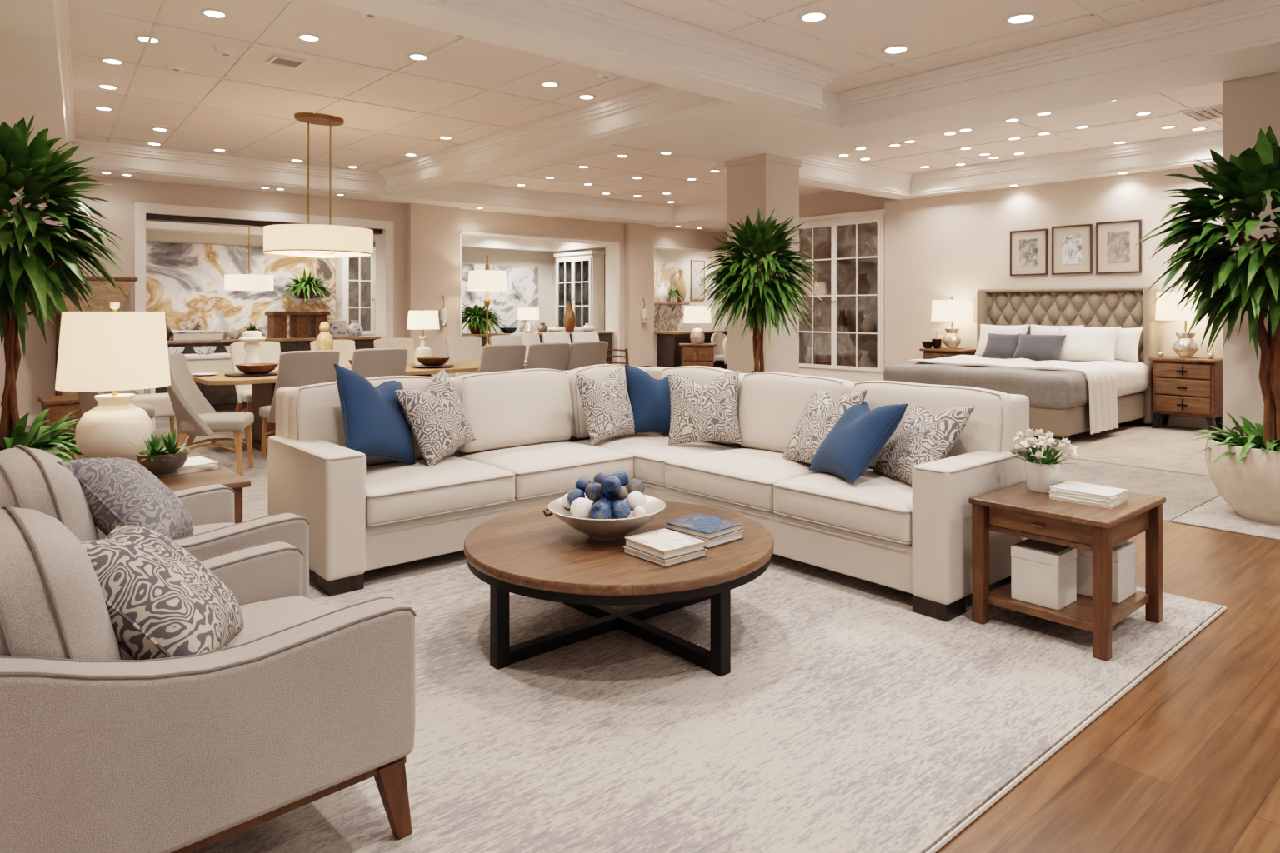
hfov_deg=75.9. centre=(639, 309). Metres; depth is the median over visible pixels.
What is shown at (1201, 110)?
ceiling vent
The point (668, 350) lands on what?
sideboard
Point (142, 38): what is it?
recessed light
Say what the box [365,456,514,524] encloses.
seat cushion
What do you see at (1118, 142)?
recessed light
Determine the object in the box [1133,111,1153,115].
recessed light
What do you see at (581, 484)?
decorative ball
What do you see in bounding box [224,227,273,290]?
pendant lamp
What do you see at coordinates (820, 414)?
throw pillow
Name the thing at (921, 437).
throw pillow
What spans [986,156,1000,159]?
recessed light
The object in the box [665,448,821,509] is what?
seat cushion
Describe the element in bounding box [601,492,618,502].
decorative ball
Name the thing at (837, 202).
wall
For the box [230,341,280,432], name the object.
dining chair
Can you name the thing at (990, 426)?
cushion
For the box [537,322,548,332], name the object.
vase
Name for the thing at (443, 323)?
wall sconce
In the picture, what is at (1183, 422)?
baseboard
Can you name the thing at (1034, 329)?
bed pillow
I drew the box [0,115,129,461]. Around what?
potted tree
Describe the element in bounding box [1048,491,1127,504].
magazine
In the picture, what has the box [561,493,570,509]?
decorative ball
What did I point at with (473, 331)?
pot
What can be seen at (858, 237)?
tall cabinet
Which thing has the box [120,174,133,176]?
recessed light
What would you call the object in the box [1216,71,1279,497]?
pillar
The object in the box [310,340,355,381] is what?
dining chair
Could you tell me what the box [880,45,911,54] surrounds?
recessed light
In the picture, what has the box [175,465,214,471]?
magazine
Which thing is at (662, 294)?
vase
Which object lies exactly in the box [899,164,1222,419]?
wall
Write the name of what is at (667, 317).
wall mural
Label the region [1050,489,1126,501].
magazine
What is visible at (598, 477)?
decorative ball
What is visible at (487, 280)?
floor lamp
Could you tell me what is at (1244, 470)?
potted tree
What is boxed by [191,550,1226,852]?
area rug
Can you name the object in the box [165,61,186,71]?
smoke detector
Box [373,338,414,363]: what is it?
dining chair
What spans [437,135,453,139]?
recessed light
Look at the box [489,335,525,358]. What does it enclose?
dining chair
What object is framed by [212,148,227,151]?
recessed light
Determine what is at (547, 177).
recessed light
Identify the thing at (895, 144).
recessed light
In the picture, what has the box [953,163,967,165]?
recessed light
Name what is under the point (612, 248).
trim
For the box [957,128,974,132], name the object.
recessed light
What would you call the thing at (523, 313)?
table lamp
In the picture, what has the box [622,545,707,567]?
book
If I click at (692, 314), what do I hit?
table lamp
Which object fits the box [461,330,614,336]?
countertop
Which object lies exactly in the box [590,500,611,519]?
decorative ball
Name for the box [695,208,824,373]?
potted tree
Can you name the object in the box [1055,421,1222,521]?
carpet
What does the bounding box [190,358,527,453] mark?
dining table
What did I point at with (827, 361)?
vase
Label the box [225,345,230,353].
bowl
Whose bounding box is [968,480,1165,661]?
side table
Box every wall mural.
[145,241,335,338]
[461,264,538,333]
[654,261,683,331]
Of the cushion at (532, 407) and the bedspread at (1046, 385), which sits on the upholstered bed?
the bedspread at (1046, 385)
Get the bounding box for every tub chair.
[710,332,726,369]
[722,335,727,369]
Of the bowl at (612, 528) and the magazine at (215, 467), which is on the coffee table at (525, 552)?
the bowl at (612, 528)
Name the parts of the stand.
leg, leg, leg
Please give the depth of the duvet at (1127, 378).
9.59 m
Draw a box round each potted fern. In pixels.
[239,322,268,339]
[276,268,338,303]
[461,300,513,336]
[668,286,683,302]
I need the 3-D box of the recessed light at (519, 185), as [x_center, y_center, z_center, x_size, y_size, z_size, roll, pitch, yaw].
[-1.922,-2.017,13.262,0.184,0.012,0.184,0,0,-41]
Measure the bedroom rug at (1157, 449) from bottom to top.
0.012 m
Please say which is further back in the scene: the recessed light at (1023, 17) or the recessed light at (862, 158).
the recessed light at (862, 158)
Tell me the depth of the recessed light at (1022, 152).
10.59 m
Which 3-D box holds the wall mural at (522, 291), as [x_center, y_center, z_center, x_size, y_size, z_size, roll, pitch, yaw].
[-3.355,-0.225,17.197,2.900,1.450,0.040,0,0,-41]
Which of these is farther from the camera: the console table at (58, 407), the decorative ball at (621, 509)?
the console table at (58, 407)
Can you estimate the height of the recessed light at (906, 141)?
0.012 m
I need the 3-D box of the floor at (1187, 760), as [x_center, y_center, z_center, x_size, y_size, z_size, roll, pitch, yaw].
[1.779,1.450,10.490,17.550,0.100,19.500,0,0,-41]
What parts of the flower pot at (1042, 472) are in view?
flower, flower, flower, flower, flower, flower, flower, flower, pot, flower, flower, flower, flower, flower, flower, flower, flower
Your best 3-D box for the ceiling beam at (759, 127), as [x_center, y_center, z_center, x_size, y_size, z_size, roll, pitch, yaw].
[0.838,-1.860,8.029,1.160,0.320,1.880,0,0,-41]
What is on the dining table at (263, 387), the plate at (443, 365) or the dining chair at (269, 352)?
the plate at (443, 365)
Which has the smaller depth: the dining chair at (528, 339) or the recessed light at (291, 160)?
the recessed light at (291, 160)
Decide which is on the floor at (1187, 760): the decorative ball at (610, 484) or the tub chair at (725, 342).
the tub chair at (725, 342)
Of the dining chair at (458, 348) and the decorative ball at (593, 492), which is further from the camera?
the dining chair at (458, 348)
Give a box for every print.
[694,268,701,291]
[1019,238,1037,266]
[1061,234,1081,264]
[1107,230,1129,263]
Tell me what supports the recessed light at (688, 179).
in the ceiling
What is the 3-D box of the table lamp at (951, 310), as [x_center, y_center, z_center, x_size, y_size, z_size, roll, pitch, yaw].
[4.474,0.185,11.773,0.560,0.750,0.560,0,0,-41]
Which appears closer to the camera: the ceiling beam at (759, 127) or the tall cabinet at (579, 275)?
the ceiling beam at (759, 127)
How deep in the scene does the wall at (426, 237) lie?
13.12 m
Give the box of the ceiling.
[68,0,1226,206]
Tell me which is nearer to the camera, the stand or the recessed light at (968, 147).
the recessed light at (968, 147)
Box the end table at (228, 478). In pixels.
[134,450,250,524]
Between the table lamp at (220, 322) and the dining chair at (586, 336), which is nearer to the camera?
the table lamp at (220, 322)
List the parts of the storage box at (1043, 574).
lid panel, lid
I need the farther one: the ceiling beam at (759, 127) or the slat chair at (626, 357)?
the slat chair at (626, 357)
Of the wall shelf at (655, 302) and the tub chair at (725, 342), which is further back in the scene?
the wall shelf at (655, 302)
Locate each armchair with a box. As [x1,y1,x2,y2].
[0,445,309,599]
[0,505,416,852]
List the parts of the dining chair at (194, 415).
leg, leg, backrest, seat, leg, leg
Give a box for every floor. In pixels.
[25,366,1279,852]
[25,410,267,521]
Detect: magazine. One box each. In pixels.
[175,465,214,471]
[177,465,219,474]
[179,456,217,469]
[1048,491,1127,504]
[1049,480,1129,499]
[1049,495,1125,509]
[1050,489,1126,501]
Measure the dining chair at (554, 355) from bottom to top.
1.028 m
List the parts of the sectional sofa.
arm, frame, frame, arm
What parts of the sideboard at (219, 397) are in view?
door panel, door panel, door panel, door panel, door panel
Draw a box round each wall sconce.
[440,295,447,327]
[641,298,647,324]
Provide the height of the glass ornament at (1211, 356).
0.074 m
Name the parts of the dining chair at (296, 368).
leg, seat, backrest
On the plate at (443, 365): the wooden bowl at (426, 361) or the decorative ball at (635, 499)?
the wooden bowl at (426, 361)
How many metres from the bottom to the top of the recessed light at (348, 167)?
0.012 m
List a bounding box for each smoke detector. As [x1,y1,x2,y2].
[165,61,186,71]
[214,45,237,56]
[358,10,379,18]
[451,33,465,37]
[595,70,614,79]
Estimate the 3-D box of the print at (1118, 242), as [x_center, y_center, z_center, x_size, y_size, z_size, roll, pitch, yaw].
[6.028,-0.790,10.342,0.003,0.396,0.260,0,0,-41]
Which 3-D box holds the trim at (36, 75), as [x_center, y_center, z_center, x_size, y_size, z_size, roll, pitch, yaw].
[-4.967,-1.860,6.481,1.646,0.320,7.100,0,0,-41]
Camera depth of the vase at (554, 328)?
15.41 m
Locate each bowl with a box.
[167,347,184,353]
[193,346,216,354]
[225,331,244,339]
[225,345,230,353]
[235,363,279,374]
[415,356,449,365]
[500,327,517,333]
[542,493,665,540]
[921,341,932,348]
[931,339,941,349]
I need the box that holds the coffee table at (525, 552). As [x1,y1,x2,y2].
[464,500,774,676]
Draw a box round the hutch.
[54,275,138,395]
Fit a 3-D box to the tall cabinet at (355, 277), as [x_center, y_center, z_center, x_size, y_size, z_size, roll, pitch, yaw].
[-5.244,0.120,15.178,0.680,2.560,0.390,0,0,-41]
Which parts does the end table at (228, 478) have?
leg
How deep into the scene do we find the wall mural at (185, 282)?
13.92 m
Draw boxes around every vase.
[165,319,171,340]
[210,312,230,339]
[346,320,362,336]
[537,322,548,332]
[547,325,561,332]
[563,303,575,331]
[581,323,594,331]
[657,282,668,302]
[676,270,686,302]
[800,313,814,330]
[805,346,816,364]
[814,273,823,295]
[821,355,831,364]
[825,241,838,259]
[837,310,847,331]
[855,274,870,294]
[858,351,872,367]
[860,315,875,332]
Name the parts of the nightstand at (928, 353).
drawer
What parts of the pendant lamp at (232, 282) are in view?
lamp shade, rod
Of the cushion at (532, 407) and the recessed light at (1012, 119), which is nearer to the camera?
the cushion at (532, 407)
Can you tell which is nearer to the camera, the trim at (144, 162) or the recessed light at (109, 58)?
the recessed light at (109, 58)
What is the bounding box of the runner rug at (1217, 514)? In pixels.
[1170,496,1279,540]
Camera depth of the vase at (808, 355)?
14.09 m
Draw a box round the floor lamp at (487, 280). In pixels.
[467,255,506,345]
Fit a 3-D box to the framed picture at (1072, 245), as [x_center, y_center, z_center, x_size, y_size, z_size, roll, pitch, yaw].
[5.661,-0.790,10.765,0.030,0.640,0.500,0,0,-41]
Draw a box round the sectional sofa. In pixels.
[267,364,1033,621]
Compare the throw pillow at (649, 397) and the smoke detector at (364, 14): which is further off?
the throw pillow at (649, 397)
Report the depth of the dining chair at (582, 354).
9.45 m
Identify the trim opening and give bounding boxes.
[134,202,393,394]
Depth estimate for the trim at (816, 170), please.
11.29 m
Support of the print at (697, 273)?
attached to the framed picture at (697, 276)
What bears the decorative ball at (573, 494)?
in the bowl at (612, 528)
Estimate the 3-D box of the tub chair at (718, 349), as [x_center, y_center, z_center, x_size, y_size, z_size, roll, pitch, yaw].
[1.741,0.930,16.525,0.614,0.940,0.600,0,0,-31]
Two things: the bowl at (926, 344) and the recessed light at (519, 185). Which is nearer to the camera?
the bowl at (926, 344)
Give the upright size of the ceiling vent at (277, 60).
0.020 m
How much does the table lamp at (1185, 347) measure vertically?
0.820 m
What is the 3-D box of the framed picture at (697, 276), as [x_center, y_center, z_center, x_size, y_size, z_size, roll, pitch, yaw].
[1.394,-0.720,19.736,0.460,0.950,0.030,0,0,-41]
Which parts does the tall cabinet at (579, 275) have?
door, pane, door, pane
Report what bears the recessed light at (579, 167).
in the ceiling
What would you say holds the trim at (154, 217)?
attached to the wall at (426, 237)
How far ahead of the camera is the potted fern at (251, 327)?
11.94 m
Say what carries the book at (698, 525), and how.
on the book at (733, 537)
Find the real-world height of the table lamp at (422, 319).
0.650 m
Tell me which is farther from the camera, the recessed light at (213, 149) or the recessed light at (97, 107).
the recessed light at (213, 149)
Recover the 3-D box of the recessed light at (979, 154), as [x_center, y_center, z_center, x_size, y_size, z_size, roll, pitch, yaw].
[4.465,-2.017,10.639,0.175,0.012,0.175,0,0,-41]
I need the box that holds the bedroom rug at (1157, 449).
[1033,425,1210,476]
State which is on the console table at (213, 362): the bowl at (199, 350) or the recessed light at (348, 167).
the bowl at (199, 350)
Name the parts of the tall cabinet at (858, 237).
door, door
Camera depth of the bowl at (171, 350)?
9.66 m
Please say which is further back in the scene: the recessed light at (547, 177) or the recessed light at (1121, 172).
the recessed light at (547, 177)
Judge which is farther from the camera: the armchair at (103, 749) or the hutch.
the hutch
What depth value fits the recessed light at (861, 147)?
10.25 m
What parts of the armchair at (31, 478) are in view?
arm, arm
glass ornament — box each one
[1157,351,1164,357]
[1207,353,1214,359]
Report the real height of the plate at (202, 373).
0.020 m
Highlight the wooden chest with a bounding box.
[678,343,716,367]
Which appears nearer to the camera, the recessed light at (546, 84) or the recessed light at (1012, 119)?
the recessed light at (546, 84)
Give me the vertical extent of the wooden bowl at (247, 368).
0.090 m
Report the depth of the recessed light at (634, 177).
12.53 m
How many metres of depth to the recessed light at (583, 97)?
7.77 m
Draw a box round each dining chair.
[69,391,154,459]
[131,393,179,439]
[165,353,254,476]
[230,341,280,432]
[259,350,339,459]
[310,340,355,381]
[350,347,407,378]
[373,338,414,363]
[445,336,482,377]
[477,344,526,373]
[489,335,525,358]
[510,333,539,358]
[525,342,569,370]
[541,332,570,345]
[565,341,608,370]
[571,331,606,364]
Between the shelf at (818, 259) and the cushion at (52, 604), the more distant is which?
the shelf at (818, 259)
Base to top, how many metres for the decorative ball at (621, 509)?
0.086 m
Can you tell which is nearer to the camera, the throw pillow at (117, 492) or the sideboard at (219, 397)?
the throw pillow at (117, 492)
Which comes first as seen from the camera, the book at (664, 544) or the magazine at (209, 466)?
the book at (664, 544)
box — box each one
[169,330,224,340]
[1010,539,1076,610]
[1075,540,1135,604]
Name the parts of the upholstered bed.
headboard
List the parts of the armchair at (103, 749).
arm, wooden rail, leg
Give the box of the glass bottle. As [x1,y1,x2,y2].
[935,331,942,348]
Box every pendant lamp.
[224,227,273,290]
[263,112,373,257]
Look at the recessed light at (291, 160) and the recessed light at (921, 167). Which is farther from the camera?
the recessed light at (921, 167)
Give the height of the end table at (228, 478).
0.600 m
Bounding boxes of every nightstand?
[919,347,976,359]
[1148,355,1222,431]
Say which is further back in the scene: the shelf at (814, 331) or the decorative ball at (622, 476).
the shelf at (814, 331)
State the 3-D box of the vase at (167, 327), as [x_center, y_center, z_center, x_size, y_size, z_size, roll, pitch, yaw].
[-6.506,0.270,11.172,0.240,0.300,0.240,0,0,-41]
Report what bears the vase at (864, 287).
on the tall cabinet at (858, 237)
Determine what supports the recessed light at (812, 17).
in the ceiling
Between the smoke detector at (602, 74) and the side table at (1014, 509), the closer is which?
the side table at (1014, 509)
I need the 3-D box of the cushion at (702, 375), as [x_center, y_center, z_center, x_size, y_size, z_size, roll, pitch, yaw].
[0.431,0.654,5.787,0.260,0.517,0.780,0,0,-41]
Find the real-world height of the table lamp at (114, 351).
0.840 m
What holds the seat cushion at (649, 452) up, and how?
on the sectional sofa
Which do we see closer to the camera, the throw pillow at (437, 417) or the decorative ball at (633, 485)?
the decorative ball at (633, 485)
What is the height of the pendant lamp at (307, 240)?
1.437 m
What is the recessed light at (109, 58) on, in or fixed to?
in the ceiling
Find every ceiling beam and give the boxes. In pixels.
[315,0,836,115]
[695,0,1279,162]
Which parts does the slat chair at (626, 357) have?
leg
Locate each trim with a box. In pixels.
[0,0,74,163]
[65,138,727,232]
[145,213,382,234]
[379,84,759,194]
[459,231,727,365]
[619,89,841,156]
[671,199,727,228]
[714,153,918,199]
[910,130,1222,197]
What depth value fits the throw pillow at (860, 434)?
4.24 m
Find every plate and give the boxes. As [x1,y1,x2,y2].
[191,372,218,375]
[410,364,454,368]
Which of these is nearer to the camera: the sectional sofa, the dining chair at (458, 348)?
the sectional sofa
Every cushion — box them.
[0,447,99,541]
[0,507,122,659]
[120,595,330,659]
[193,522,235,534]
[288,375,456,465]
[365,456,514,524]
[453,368,573,453]
[460,441,633,498]
[567,364,626,439]
[573,432,738,484]
[660,365,744,444]
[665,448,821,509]
[738,371,854,453]
[773,468,912,542]
[851,380,1014,469]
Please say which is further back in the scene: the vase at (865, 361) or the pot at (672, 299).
the pot at (672, 299)
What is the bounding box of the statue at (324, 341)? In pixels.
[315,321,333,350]
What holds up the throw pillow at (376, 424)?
on the sectional sofa
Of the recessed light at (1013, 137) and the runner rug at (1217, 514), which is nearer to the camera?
the runner rug at (1217, 514)
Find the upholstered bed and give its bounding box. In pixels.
[883,285,1158,444]
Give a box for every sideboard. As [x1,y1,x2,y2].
[155,335,380,410]
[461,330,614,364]
[654,330,727,369]
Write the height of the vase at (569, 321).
0.550 m
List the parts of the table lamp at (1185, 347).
lamp shade, stem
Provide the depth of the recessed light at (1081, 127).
9.05 m
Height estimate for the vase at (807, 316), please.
0.300 m
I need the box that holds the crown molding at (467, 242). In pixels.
[145,220,605,253]
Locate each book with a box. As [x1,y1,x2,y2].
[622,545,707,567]
[624,528,705,560]
[665,513,742,539]
[665,528,743,549]
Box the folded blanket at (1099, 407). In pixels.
[908,357,1118,434]
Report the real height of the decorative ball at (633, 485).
0.082 m
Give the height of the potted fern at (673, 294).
0.416 m
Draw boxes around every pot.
[136,448,189,479]
[293,284,317,299]
[468,316,486,334]
[669,292,677,302]
[997,428,1084,493]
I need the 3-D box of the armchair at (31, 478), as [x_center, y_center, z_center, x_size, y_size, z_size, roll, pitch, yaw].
[-1.882,0.927,3.038,0.860,0.918,1.015,0,0,44]
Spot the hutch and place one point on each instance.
(103, 297)
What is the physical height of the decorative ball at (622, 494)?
0.065 m
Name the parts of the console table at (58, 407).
lid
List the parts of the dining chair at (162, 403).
seat, leg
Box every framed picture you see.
[690,260,704,299]
[1010,228,1047,275]
[1051,224,1092,274]
[1095,219,1141,274]
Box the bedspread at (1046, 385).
[883,362,1089,409]
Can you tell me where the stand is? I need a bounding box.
[265,311,329,338]
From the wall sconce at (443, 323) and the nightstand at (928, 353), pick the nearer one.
the nightstand at (928, 353)
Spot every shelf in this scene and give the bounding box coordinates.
[654,301,689,304]
[808,257,877,262]
[814,330,863,332]
[987,582,1149,632]
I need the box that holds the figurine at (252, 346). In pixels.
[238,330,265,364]
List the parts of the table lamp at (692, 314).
lamp shade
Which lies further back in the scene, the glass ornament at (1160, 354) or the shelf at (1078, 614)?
the glass ornament at (1160, 354)
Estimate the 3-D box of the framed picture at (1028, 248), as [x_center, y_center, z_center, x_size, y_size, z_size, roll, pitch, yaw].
[5.294,-0.780,11.187,0.030,0.620,0.500,0,0,-41]
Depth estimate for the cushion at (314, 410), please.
4.57 m
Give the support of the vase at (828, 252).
on the tall cabinet at (858, 237)
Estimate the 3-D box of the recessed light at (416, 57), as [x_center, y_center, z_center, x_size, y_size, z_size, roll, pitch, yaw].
[-1.768,-2.017,6.546,0.184,0.012,0.184,0,0,-41]
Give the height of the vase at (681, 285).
0.750 m
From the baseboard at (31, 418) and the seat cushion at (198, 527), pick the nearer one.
the seat cushion at (198, 527)
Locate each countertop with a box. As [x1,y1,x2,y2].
[167,335,380,344]
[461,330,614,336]
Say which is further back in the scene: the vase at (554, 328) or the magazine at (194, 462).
the vase at (554, 328)
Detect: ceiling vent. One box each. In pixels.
[265,54,306,69]
[1179,104,1222,121]
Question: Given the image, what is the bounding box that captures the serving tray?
[224,371,277,377]
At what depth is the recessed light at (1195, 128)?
9.14 m
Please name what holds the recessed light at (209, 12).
in the ceiling
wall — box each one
[0,175,727,417]
[145,230,727,366]
[799,190,899,368]
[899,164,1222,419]
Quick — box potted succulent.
[127,427,198,479]
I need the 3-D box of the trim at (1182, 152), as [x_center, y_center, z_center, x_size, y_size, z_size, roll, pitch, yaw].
[7.138,-1.860,8.921,0.490,0.320,9.270,0,0,-41]
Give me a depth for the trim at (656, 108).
8.52 m
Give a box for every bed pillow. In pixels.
[975,324,1029,355]
[981,333,1018,358]
[1011,333,1066,360]
[1030,324,1084,334]
[1060,325,1121,362]
[1091,326,1142,363]
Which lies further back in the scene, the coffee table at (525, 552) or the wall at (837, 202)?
the wall at (837, 202)
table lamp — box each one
[55,302,170,460]
[406,310,439,364]
[517,307,539,333]
[683,303,711,344]
[930,296,973,349]
[1155,287,1209,358]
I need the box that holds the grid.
[70,0,1222,200]
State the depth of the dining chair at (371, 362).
7.82 m
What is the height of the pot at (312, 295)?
0.250 m
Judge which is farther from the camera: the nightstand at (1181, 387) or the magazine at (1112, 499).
the nightstand at (1181, 387)
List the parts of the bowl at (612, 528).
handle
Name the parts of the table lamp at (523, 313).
lamp shade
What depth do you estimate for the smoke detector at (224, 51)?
6.31 m
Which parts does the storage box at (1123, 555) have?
lid, lid panel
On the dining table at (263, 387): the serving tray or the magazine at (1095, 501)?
the serving tray
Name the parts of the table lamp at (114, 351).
lamp shade, stem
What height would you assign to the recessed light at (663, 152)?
0.012 m
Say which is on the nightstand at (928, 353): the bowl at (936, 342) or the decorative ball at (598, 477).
the bowl at (936, 342)
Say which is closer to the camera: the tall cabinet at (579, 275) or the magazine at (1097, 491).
the magazine at (1097, 491)
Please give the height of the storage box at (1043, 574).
0.237 m
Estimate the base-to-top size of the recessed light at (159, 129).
0.012 m
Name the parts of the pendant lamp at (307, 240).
rod, lamp shade, lamp frame, rod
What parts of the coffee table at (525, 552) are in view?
leg, leg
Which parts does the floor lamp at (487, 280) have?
lamp shade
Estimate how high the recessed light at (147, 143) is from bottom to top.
0.012 m
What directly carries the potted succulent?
on the end table at (228, 478)
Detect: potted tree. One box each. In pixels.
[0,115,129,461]
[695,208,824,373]
[1135,125,1279,525]
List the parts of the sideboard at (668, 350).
door, door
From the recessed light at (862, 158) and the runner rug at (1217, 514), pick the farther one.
the recessed light at (862, 158)
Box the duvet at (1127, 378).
[948,355,1149,396]
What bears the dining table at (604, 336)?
on the floor at (1187, 760)
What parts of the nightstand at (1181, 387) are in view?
leg, leg, drawer, drawer, drawer, leg, leg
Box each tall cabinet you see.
[335,247,375,336]
[554,250,604,331]
[799,209,884,382]
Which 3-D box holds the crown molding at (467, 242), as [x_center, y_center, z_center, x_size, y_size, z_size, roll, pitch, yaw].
[-2.963,-1.500,15.908,14.000,0.440,2.500,0,0,-41]
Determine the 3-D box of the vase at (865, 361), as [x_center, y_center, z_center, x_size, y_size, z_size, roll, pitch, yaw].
[3.660,0.830,13.318,0.220,0.300,0.220,0,0,-41]
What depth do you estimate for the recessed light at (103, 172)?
10.16 m
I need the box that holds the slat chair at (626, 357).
[605,348,628,365]
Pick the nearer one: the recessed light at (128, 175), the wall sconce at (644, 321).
the recessed light at (128, 175)
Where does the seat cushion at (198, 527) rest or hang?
on the armchair at (31, 478)
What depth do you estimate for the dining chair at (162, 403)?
8.58 m
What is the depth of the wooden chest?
15.51 m
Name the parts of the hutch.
door, flared crown, cornice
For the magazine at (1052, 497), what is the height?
0.014 m
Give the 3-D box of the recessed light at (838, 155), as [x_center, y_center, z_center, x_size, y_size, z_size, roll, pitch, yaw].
[2.655,-2.017,10.695,0.175,0.012,0.175,0,0,-41]
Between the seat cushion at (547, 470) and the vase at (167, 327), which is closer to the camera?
the seat cushion at (547, 470)
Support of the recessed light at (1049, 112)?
in the ceiling
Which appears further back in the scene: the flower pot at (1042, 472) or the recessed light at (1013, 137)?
the recessed light at (1013, 137)
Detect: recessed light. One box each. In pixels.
[92,105,114,111]
[95,84,119,89]
[99,57,124,64]
[100,171,112,174]
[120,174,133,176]
[134,35,162,44]
[145,142,162,145]
[150,127,169,131]
[199,8,229,19]
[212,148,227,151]
[289,159,303,162]
[295,33,322,42]
[346,165,359,168]
[404,153,418,156]
[406,53,429,60]
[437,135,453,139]
[515,184,526,186]
[540,81,559,87]
[544,176,555,179]
[576,94,596,99]
[577,165,589,168]
[615,155,629,157]
[630,176,643,179]
[659,151,673,154]
[685,178,697,180]
[709,170,719,172]
[796,10,830,23]
[836,154,850,156]
[853,146,868,149]
[858,157,871,160]
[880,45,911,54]
[887,143,902,147]
[902,140,917,143]
[918,165,931,168]
[941,131,957,135]
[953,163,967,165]
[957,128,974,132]
[958,146,973,149]
[977,153,991,155]
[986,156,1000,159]
[1002,12,1039,24]
[1003,118,1020,122]
[1006,136,1022,140]
[1011,151,1026,154]
[1035,111,1053,115]
[1036,131,1053,135]
[1073,125,1090,129]
[1111,140,1128,144]
[1115,171,1129,174]
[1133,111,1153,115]
[1158,125,1177,129]
[1189,127,1208,130]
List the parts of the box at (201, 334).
lid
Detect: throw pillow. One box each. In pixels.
[56,457,194,539]
[80,525,244,660]
[334,364,415,464]
[395,368,475,466]
[575,367,637,444]
[624,365,670,433]
[668,370,741,445]
[782,390,867,464]
[809,400,908,484]
[871,405,974,486]
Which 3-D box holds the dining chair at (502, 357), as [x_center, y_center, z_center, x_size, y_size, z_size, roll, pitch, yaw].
[-1.613,0.880,8.976,0.542,1.028,0.676,0,0,-42]
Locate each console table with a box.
[37,391,140,438]
[144,352,232,430]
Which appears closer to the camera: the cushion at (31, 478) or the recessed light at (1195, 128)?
the cushion at (31, 478)
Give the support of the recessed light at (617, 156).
in the ceiling
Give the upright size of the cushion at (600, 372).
0.517 m
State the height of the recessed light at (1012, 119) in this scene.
0.012 m
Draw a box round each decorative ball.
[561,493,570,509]
[566,489,585,505]
[570,497,591,518]
[575,476,590,493]
[585,482,603,501]
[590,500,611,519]
[593,473,606,484]
[597,498,612,506]
[600,475,620,495]
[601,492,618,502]
[610,500,630,519]
[612,470,628,486]
[613,485,628,499]
[625,479,644,494]
[625,491,645,511]
[633,506,645,517]
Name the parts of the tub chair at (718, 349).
seat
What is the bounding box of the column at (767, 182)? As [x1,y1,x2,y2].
[725,153,801,374]
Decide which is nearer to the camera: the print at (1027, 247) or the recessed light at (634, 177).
the print at (1027, 247)
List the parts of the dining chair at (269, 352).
leg, seat, leg, backrest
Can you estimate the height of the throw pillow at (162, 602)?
0.378 m
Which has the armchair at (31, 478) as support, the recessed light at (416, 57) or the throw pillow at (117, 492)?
the throw pillow at (117, 492)
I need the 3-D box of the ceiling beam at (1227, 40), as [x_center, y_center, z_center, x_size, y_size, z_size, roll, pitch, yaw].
[3.880,-1.860,6.023,0.970,0.320,9.170,0,0,-41]
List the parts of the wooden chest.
drawer, drawer, drawer, drawer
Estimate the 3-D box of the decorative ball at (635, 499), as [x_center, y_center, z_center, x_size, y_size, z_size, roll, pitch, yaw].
[-0.018,0.834,3.567,0.086,0.088,0.088,0,0,20]
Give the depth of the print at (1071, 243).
10.76 m
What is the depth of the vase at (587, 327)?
15.94 m
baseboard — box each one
[0,415,38,425]
[1129,415,1217,429]
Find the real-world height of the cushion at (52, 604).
0.509 m
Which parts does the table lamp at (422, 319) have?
lamp shade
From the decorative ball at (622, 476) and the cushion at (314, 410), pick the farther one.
the cushion at (314, 410)
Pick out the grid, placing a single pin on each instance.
(292, 2)
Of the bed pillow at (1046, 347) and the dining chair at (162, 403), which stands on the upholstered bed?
the bed pillow at (1046, 347)
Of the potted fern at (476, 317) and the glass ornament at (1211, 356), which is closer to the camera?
the glass ornament at (1211, 356)
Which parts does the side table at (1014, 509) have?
leg, handle, drawer, leg, leg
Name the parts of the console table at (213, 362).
leg, leg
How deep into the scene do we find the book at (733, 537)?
3.44 m
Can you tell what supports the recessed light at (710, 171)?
in the ceiling
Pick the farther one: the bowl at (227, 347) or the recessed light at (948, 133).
the bowl at (227, 347)
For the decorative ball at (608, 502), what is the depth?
3.53 m
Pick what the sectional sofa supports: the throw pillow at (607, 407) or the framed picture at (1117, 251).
the throw pillow at (607, 407)
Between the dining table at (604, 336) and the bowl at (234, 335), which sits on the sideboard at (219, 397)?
the bowl at (234, 335)
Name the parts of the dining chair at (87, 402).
backrest, seat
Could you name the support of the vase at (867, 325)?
on the tall cabinet at (858, 237)
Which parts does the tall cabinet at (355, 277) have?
panel, door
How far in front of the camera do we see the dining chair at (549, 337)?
13.43 m

